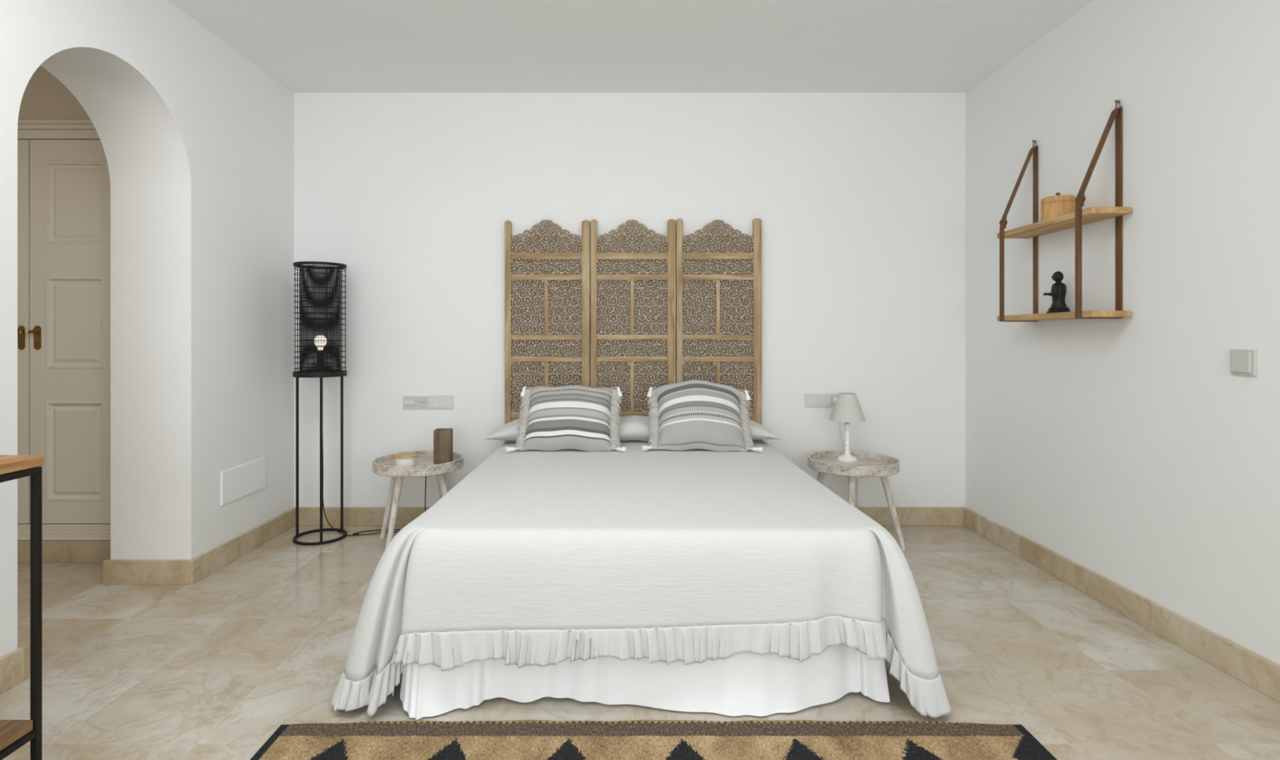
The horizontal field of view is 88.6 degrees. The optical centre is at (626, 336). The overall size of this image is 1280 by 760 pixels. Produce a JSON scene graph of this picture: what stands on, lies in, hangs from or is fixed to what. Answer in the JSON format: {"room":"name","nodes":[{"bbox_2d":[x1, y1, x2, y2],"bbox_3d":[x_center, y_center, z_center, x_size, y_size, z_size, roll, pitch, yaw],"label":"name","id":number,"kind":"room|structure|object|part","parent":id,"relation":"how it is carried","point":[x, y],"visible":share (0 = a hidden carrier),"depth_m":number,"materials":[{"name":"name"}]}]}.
{"room":"bedroom","nodes":[
{"label":"bedroom","id":0,"kind":"room"},
{"bbox_2d":[17,66,90,119],"bbox_3d":[-3.049,-1.288,3.592,1.403,0.425,0.615,0,0,0],"label":"wall","id":1,"kind":"structure","parent":0,"point":[45,97],"depth_m":3.29,"materials":[{"name":"paint"}]},
{"bbox_2d":[0,0,293,657],"bbox_3d":[-2.163,-0.166,0.350,0.367,2.572,7.100,0,0,0],"label":"wall","id":2,"kind":"structure","parent":0,"point":[197,139],"depth_m":2.98,"materials":[{"name":"paint"}]},
{"bbox_2d":[0,645,28,693],"bbox_3d":[-2.163,1.067,-0.525,0.407,0.107,5.350,0,0,0],"label":"baseboard","id":3,"kind":"structure","parent":2,"relation":"attached to","point":[14,665],"depth_m":2.10,"materials":[{"name":"beige stone"}]},
{"bbox_2d":[17,540,110,562],"bbox_3d":[-3.050,1.066,3.253,1.400,0.108,0.017,0,0,0],"label":"baseboard","id":4,"kind":"structure","parent":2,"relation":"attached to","point":[53,551],"depth_m":3.25,"materials":[{"name":"beige stone"}]},
{"bbox_2d":[102,507,295,584],"bbox_3d":[-2.163,1.067,3.420,0.407,0.107,0.920,0,0,0],"label":"baseboard","id":5,"kind":"structure","parent":2,"relation":"attached to","point":[115,571],"depth_m":2.97,"materials":[{"name":"beige stone"}]},
{"bbox_2d":[220,456,265,506],"bbox_3d":[-1.975,0.742,3.388,0.009,0.172,0.393,0,0,0],"label":"access panel","id":6,"kind":"object","parent":2,"relation":"attached to","point":[238,482],"visible":1,"depth_m":3.36,"materials":[{"name":"paint"}]},
{"bbox_2d":[293,93,965,506],"bbox_3d":[-0.066,-0.166,4.000,4.563,2.572,0.200,0,0,0],"label":"wall","id":7,"kind":"structure","parent":0,"point":[859,199],"depth_m":3.90,"materials":[{"name":"paint"}]},
{"bbox_2d":[402,395,453,408],"bbox_3d":[-1.176,0.387,3.892,0.300,0.077,0.016,0,0,0],"label":"socket plate","id":8,"kind":"object","parent":7,"relation":"attached to","point":[409,402],"visible":1,"depth_m":3.88,"materials":[{"name":"plastic"}]},
{"bbox_2d":[293,506,963,525],"bbox_3d":[0.008,1.067,3.890,3.976,0.107,0.020,0,0,0],"label":"baseboard","id":9,"kind":"structure","parent":7,"relation":"attached to","point":[308,516],"depth_m":3.88,"materials":[{"name":"beige stone"}]},
{"bbox_2d":[804,393,838,407],"bbox_3d":[1.156,0.378,3.892,0.194,0.077,0.016,0,0,0],"label":"socket plate","id":10,"kind":"object","parent":7,"relation":"attached to","point":[811,400],"visible":0.51,"depth_m":3.88,"materials":[{"name":"plastic"}]},
{"bbox_2d":[168,0,1093,93],"bbox_3d":[-0.066,-1.502,0.450,4.563,0.100,7.300,0,0,0],"label":"ceiling","id":11,"kind":"structure","parent":0,"point":[307,46],"depth_m":3.20,"materials":[{"name":"paint"}]},
{"bbox_2d":[0,525,1279,759],"bbox_3d":[-0.767,1.170,0.450,5.966,0.100,7.300,0,0,0],"label":"floor","id":12,"kind":"structure","parent":0,"point":[211,668],"depth_m":2.21,"materials":[{"name":"beige stone"}]},
{"bbox_2d":[0,454,43,759],"bbox_3d":[-1.677,0.705,1.026,0.505,0.831,1.153,0,0,0],"label":"console table","id":13,"kind":"object","parent":12,"relation":"on","point":[14,734],"visible":1,"depth_m":1.58,"materials":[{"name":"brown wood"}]},
{"bbox_2d":[0,720,32,751],"bbox_3d":[-1.680,0.937,1.025,0.494,0.026,1.116,0,0,0],"label":"shelf","id":14,"kind":"object","parent":13,"relation":"attached to","point":[14,734],"depth_m":1.55,"materials":[{"name":"brown wood"}]},
{"bbox_3d":[-1.678,0.325,1.025,0.503,0.016,1.150,0,0,0],"label":"frame","id":15,"kind":"part","parent":13,"relation":"part of","materials":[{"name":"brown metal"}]},
{"bbox_3d":[-1.678,0.959,1.025,0.503,0.016,1.150,0,0,0],"label":"frame","id":16,"kind":"part","parent":13,"relation":"part of","materials":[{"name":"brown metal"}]},
{"bbox_3d":[-1.435,0.719,1.592,0.016,0.803,0.016,0,0,0],"label":"leg","id":17,"kind":"part","parent":13,"relation":"part of","materials":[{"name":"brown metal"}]},
{"bbox_2d":[17,120,110,540],"bbox_3d":[-2.926,-0.029,3.544,1.148,2.082,0.632,0,0,0],"label":"wardrobe","id":18,"kind":"object","parent":12,"relation":"on","point":[64,179],"visible":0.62,"depth_m":3.26,"materials":[{"name":"paint"}]},
{"bbox_3d":[-3.006,0.005,3.247,0.044,0.120,0.032,0,0,0],"label":"handle","id":19,"kind":"part","parent":18,"relation":"part of","materials":[{"name":"gold metal"}]},
{"bbox_3d":[-3.203,-0.025,3.271,0.451,1.910,0.023,0,0,0],"label":"door","id":20,"kind":"part","parent":18,"relation":"part of","materials":[{"name":"paint"}]},
{"bbox_3d":[-2.936,0.005,3.247,0.044,0.120,0.032,0,0,0],"label":"handle","id":21,"kind":"part","parent":18,"relation":"part of","materials":[{"name":"gold metal"}]},
{"bbox_3d":[-2.926,-1.028,3.256,1.148,0.085,0.056,0,0,0],"label":"cornice","id":22,"kind":"part","parent":18,"relation":"part of","materials":[{"name":"paint"}]},
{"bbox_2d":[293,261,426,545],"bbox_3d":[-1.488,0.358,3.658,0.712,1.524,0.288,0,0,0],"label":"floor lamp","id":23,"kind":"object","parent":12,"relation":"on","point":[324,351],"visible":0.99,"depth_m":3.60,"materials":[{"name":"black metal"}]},
{"bbox_3d":[-1.838,0.665,3.657,0.015,0.901,0.015,0,0,0],"label":"leg","id":24,"kind":"part","parent":23,"relation":"part of","materials":[{"name":"black metal"}]},
{"bbox_3d":[-1.706,-0.100,3.650,0.213,0.584,0.213,0,0,0],"label":"lamp shade","id":25,"kind":"part","parent":23,"relation":"part of","materials":[{"name":"black metal"}]},
{"bbox_2d":[316,352,324,372],"bbox_3d":[-1.706,0.138,3.650,0.036,0.128,0.036,0,0,0],"label":"socket","id":26,"kind":"object","parent":23,"relation":"attached to","point":[323,353],"depth_m":3.64,"materials":[{"name":"black plastic"}]},
{"bbox_3d":[-1.706,0.033,3.650,0.065,0.082,0.065,0,0,0],"label":"bulb","id":27,"kind":"part","parent":23,"relation":"part of","materials":[{"name":"white glass"}]},
{"bbox_3d":[-1.646,0.665,3.532,0.015,0.901,0.015,0,0,0],"label":"leg","id":28,"kind":"part","parent":23,"relation":"part of","materials":[{"name":"black metal"}]},
{"bbox_3d":[-1.634,0.665,3.761,0.015,0.901,0.015,0,0,0],"label":"leg","id":29,"kind":"part","parent":23,"relation":"part of","materials":[{"name":"black metal"}]},
{"bbox_2d":[372,450,463,549],"bbox_3d":[-1.126,0.891,3.550,0.472,0.465,0.472,0,0,-12],"label":"side table","id":30,"kind":"object","parent":12,"relation":"on","point":[384,465],"visible":0.74,"depth_m":3.41,"materials":[{"name":"beige wood"}]},
{"bbox_3d":[-1.309,0.917,3.630,0.135,0.413,0.037,0,0,26],"label":"leg","id":31,"kind":"part","parent":30,"relation":"part of","materials":[{"name":"beige wood"}]},
{"bbox_3d":[-1.192,0.917,3.362,0.037,0.413,0.135,0,0,17],"label":"leg","id":32,"kind":"part","parent":30,"relation":"part of","materials":[{"name":"beige wood"}]},
{"bbox_2d":[392,452,417,466],"bbox_3d":[-1.182,0.658,3.500,0.127,0.062,0.127,0,0,0],"label":"lidded bowl","id":33,"kind":"object","parent":30,"relation":"on","point":[404,459],"visible":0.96,"depth_m":3.46,"materials":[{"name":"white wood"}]},
{"bbox_3d":[-1.182,0.634,3.500,0.127,0.013,0.127,0,0,0],"label":"lid","id":34,"kind":"part","parent":33,"relation":"part of","materials":[{"name":"brown wood"}]},
{"bbox_3d":[-1.050,0.917,3.735,0.037,0.413,0.135,0,0,20],"label":"leg","id":35,"kind":"part","parent":30,"relation":"part of","materials":[{"name":"beige wood"}]},
{"bbox_3d":[-0.946,0.917,3.464,0.135,0.413,0.037,0,0,28],"label":"leg","id":36,"kind":"part","parent":30,"relation":"part of","materials":[{"name":"beige wood"}]},
{"bbox_2d":[433,428,453,464],"bbox_3d":[-1.003,0.598,3.585,0.090,0.182,0.090,0,0,-7],"label":"vase","id":37,"kind":"object","parent":30,"relation":"on","point":[442,437],"visible":0.93,"depth_m":3.54,"materials":[{"name":"brown wood"}]},
{"bbox_2d":[504,217,761,442],"bbox_3d":[0.038,0.205,3.865,1.509,1.805,0.038,0,0,0],"label":"screen","id":38,"kind":"object","parent":12,"relation":"on","point":[674,257],"visible":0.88,"depth_m":3.85,"materials":[{"name":"brown wood"}]},
{"bbox_3d":[-0.472,0.458,3.862,0.416,0.035,0.026,0,0,0],"label":"rail","id":39,"kind":"part","parent":38,"relation":"part of","materials":[{"name":"brown wood"}]},
{"bbox_3d":[-0.472,0.132,3.862,0.416,0.033,0.026,0,0,0],"label":"rail","id":40,"kind":"part","parent":38,"relation":"part of","materials":[{"name":"brown wood"}]},
{"bbox_3d":[-0.472,0.004,3.862,0.416,0.032,0.026,0,0,0],"label":"rail","id":41,"kind":"part","parent":38,"relation":"part of","materials":[{"name":"brown wood"}]},
{"bbox_3d":[-0.472,-0.349,3.862,0.416,0.033,0.026,0,0,0],"label":"rail","id":42,"kind":"part","parent":38,"relation":"part of","materials":[{"name":"brown wood"}]},
{"bbox_3d":[-0.472,-0.475,3.862,0.416,0.040,0.026,0,0,0],"label":"rail","id":43,"kind":"part","parent":38,"relation":"part of","materials":[{"name":"brown wood"}]},
{"bbox_3d":[-0.466,0.211,3.862,0.500,1.793,0.032,0,0,0],"label":"panel frame","id":44,"kind":"part","parent":38,"relation":"part of","materials":[{"name":"brown wood"}]},
{"bbox_3d":[0.033,0.458,3.862,0.416,0.035,0.026,0,0,0],"label":"rail","id":45,"kind":"part","parent":38,"relation":"part of","materials":[{"name":"brown wood"}]},
{"bbox_3d":[0.033,0.132,3.862,0.416,0.033,0.026,0,0,0],"label":"rail","id":46,"kind":"part","parent":38,"relation":"part of","materials":[{"name":"brown wood"}]},
{"bbox_3d":[0.033,0.004,3.862,0.416,0.032,0.026,0,0,0],"label":"rail","id":47,"kind":"part","parent":38,"relation":"part of","materials":[{"name":"brown wood"}]},
{"bbox_3d":[0.033,-0.349,3.862,0.416,0.033,0.026,0,0,0],"label":"rail","id":48,"kind":"part","parent":38,"relation":"part of","materials":[{"name":"brown wood"}]},
{"bbox_3d":[0.033,-0.475,3.862,0.416,0.040,0.026,0,0,0],"label":"rail","id":49,"kind":"part","parent":38,"relation":"part of","materials":[{"name":"brown wood"}]},
{"bbox_3d":[0.038,0.208,3.862,0.500,1.799,0.032,0,0,0],"label":"panel frame","id":50,"kind":"part","parent":38,"relation":"part of","materials":[{"name":"brown wood"}]},
{"bbox_3d":[0.537,0.132,3.862,0.416,0.033,0.026,0,0,0],"label":"rail","id":51,"kind":"part","parent":38,"relation":"part of","materials":[{"name":"brown wood"}]},
{"bbox_3d":[0.537,0.004,3.862,0.416,0.032,0.026,0,0,0],"label":"rail","id":52,"kind":"part","parent":38,"relation":"part of","materials":[{"name":"brown wood"}]},
{"bbox_3d":[0.537,-0.349,3.862,0.416,0.033,0.026,0,0,0],"label":"rail","id":53,"kind":"part","parent":38,"relation":"part of","materials":[{"name":"brown wood"}]},
{"bbox_3d":[0.537,-0.475,3.862,0.416,0.040,0.026,0,0,0],"label":"rail","id":54,"kind":"part","parent":38,"relation":"part of","materials":[{"name":"brown wood"}]},
{"bbox_3d":[0.543,0.205,3.862,0.500,1.805,0.032,0,0,0],"label":"panel frame","id":55,"kind":"part","parent":38,"relation":"part of","materials":[{"name":"brown wood"}]},
{"bbox_3d":[0.537,0.458,3.862,0.416,0.035,0.026,0,0,0],"label":"rail","id":56,"kind":"part","parent":38,"relation":"part of","materials":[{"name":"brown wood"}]},
{"bbox_2d":[400,643,889,719],"bbox_3d":[0.050,0.866,2.866,1.520,0.508,1.917,0,0,0],"label":"bed","id":57,"kind":"object","parent":12,"relation":"on","point":[745,683],"visible":0.24,"depth_m":1.98,"materials":[{"name":"white fabric"}]},
{"bbox_2d":[330,440,951,717],"bbox_3d":[0.026,0.839,2.862,1.880,0.539,1.970,0,0,0],"label":"bedspread","id":58,"kind":"object","parent":57,"relation":"on","point":[542,558],"visible":0.94,"depth_m":1.95,"materials":[{"name":"white fabric"}]},
{"bbox_2d":[484,417,523,441],"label":"pillow","id":59,"kind":"object","parent":58,"relation":"on","point":[507,432],"depth_m":3.49,"materials":[{"name":"fabric"}]},
{"bbox_2d":[505,385,626,452],"bbox_3d":[-0.301,0.417,3.387,0.606,0.316,0.331,0,0,0],"label":"striped cushion","id":60,"kind":"object","parent":58,"relation":"on","point":[576,417],"visible":1,"depth_m":3.33,"materials":[{"name":"fabric"}]},
{"bbox_2d":[613,415,656,441],"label":"pillow","id":61,"kind":"object","parent":58,"relation":"on","point":[633,428],"depth_m":3.49,"materials":[{"name":"fabric"}]},
{"bbox_2d":[641,379,763,452],"bbox_3d":[0.376,0.404,3.388,0.605,0.347,0.332,0,0,0],"label":"striped cushion","id":62,"kind":"object","parent":58,"relation":"on","point":[694,414],"visible":1,"depth_m":3.32,"materials":[{"name":"fabric"}]},
{"bbox_2d":[745,418,781,439],"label":"pillow","id":63,"kind":"object","parent":58,"relation":"on","point":[759,432],"depth_m":3.49,"materials":[{"name":"fabric"}]},
{"bbox_2d":[249,720,1057,759],"bbox_3d":[0.070,1.115,1.225,2.120,0.009,1.350,0,0,0],"label":"rug","id":64,"kind":"object","parent":12,"relation":"on","point":[412,740],"visible":1,"depth_m":1.79,"materials":[{"name":"fabric"}]},
{"bbox_2d":[807,450,906,550],"bbox_3d":[1.224,0.891,3.550,0.472,0.465,0.472,0,0,-12],"label":"side table","id":65,"kind":"object","parent":12,"relation":"on","point":[868,464],"visible":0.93,"depth_m":3.45,"materials":[{"name":"beige wood"}]},
{"bbox_3d":[1.041,0.917,3.630,0.135,0.413,0.037,0,0,26],"label":"leg","id":66,"kind":"part","parent":65,"relation":"part of","materials":[{"name":"beige wood"}]},
{"bbox_2d":[829,392,866,462],"bbox_3d":[1.232,0.514,3.725,0.196,0.394,0.326,0,0,0],"label":"table lamp","id":67,"kind":"object","parent":65,"relation":"on","point":[846,408],"visible":1,"depth_m":3.61,"materials":[{"name":"white paint"}]},
{"bbox_3d":[1.232,0.392,3.660,0.196,0.150,0.196,0,0,0],"label":"lamp shade","id":68,"kind":"part","parent":67,"relation":"part of","materials":[{"name":"fabric"}]},
{"bbox_3d":[1.158,0.917,3.362,0.037,0.413,0.135,0,0,17],"label":"leg","id":69,"kind":"part","parent":65,"relation":"part of","materials":[{"name":"beige wood"}]},
{"bbox_3d":[1.300,0.917,3.735,0.037,0.413,0.135,0,0,20],"label":"leg","id":70,"kind":"part","parent":65,"relation":"part of","materials":[{"name":"beige wood"}]},
{"bbox_3d":[1.404,0.917,3.464,0.135,0.413,0.037,0,0,28],"label":"leg","id":71,"kind":"part","parent":65,"relation":"part of","materials":[{"name":"beige wood"}]},
{"bbox_2d":[965,0,1279,665],"bbox_3d":[2.116,-0.166,0.350,0.200,2.572,7.100,0,0,0],"label":"wall","id":72,"kind":"structure","parent":0,"point":[1130,450],"depth_m":2.56,"materials":[{"name":"paint"}]},
{"bbox_2d":[996,99,1131,321],"bbox_3d":[1.929,-0.521,2.941,0.173,0.894,0.672,0,0,0],"label":"shelf","id":73,"kind":"object","parent":72,"relation":"attached to","point":[1080,217],"visible":1,"depth_m":2.70,"materials":[{"name":"brown wood"}]},
{"bbox_2d":[1042,271,1071,313],"bbox_3d":[1.943,-0.199,2.950,0.096,0.190,0.097,0,0,0],"label":"figurine","id":74,"kind":"object","parent":73,"relation":"on","point":[1059,289],"visible":0.94,"depth_m":2.93,"materials":[{"name":"black metal"}]},
{"bbox_2d":[1040,192,1075,221],"bbox_3d":[1.938,-0.582,2.945,0.132,0.130,0.132,0,0,0],"label":"wooden canister","id":75,"kind":"object","parent":73,"relation":"on","point":[1051,206],"visible":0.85,"depth_m":2.89,"materials":[{"name":"brown wood"}]},
{"bbox_3d":[1.938,-0.611,2.945,0.132,0.028,0.132,0,0,0],"label":"lid","id":76,"kind":"part","parent":75,"relation":"part of","materials":[{"name":"brown wood"}]},
{"bbox_2d":[962,506,1279,702],"bbox_3d":[2.006,1.067,0.350,0.020,0.107,7.100,0,0,0],"label":"baseboard","id":77,"kind":"structure","parent":72,"relation":"attached to","point":[1251,668],"depth_m":2.51,"materials":[{"name":"beige stone"}]},
{"bbox_2d":[1230,349,1257,376],"bbox_3d":[2.007,0.084,2.136,0.017,0.084,0.084,0,0,0],"label":"light switch","id":78,"kind":"object","parent":72,"relation":"attached to","point":[1242,362],"visible":1,"depth_m":2.12,"materials":[{"name":"white plastic"}]}
]}

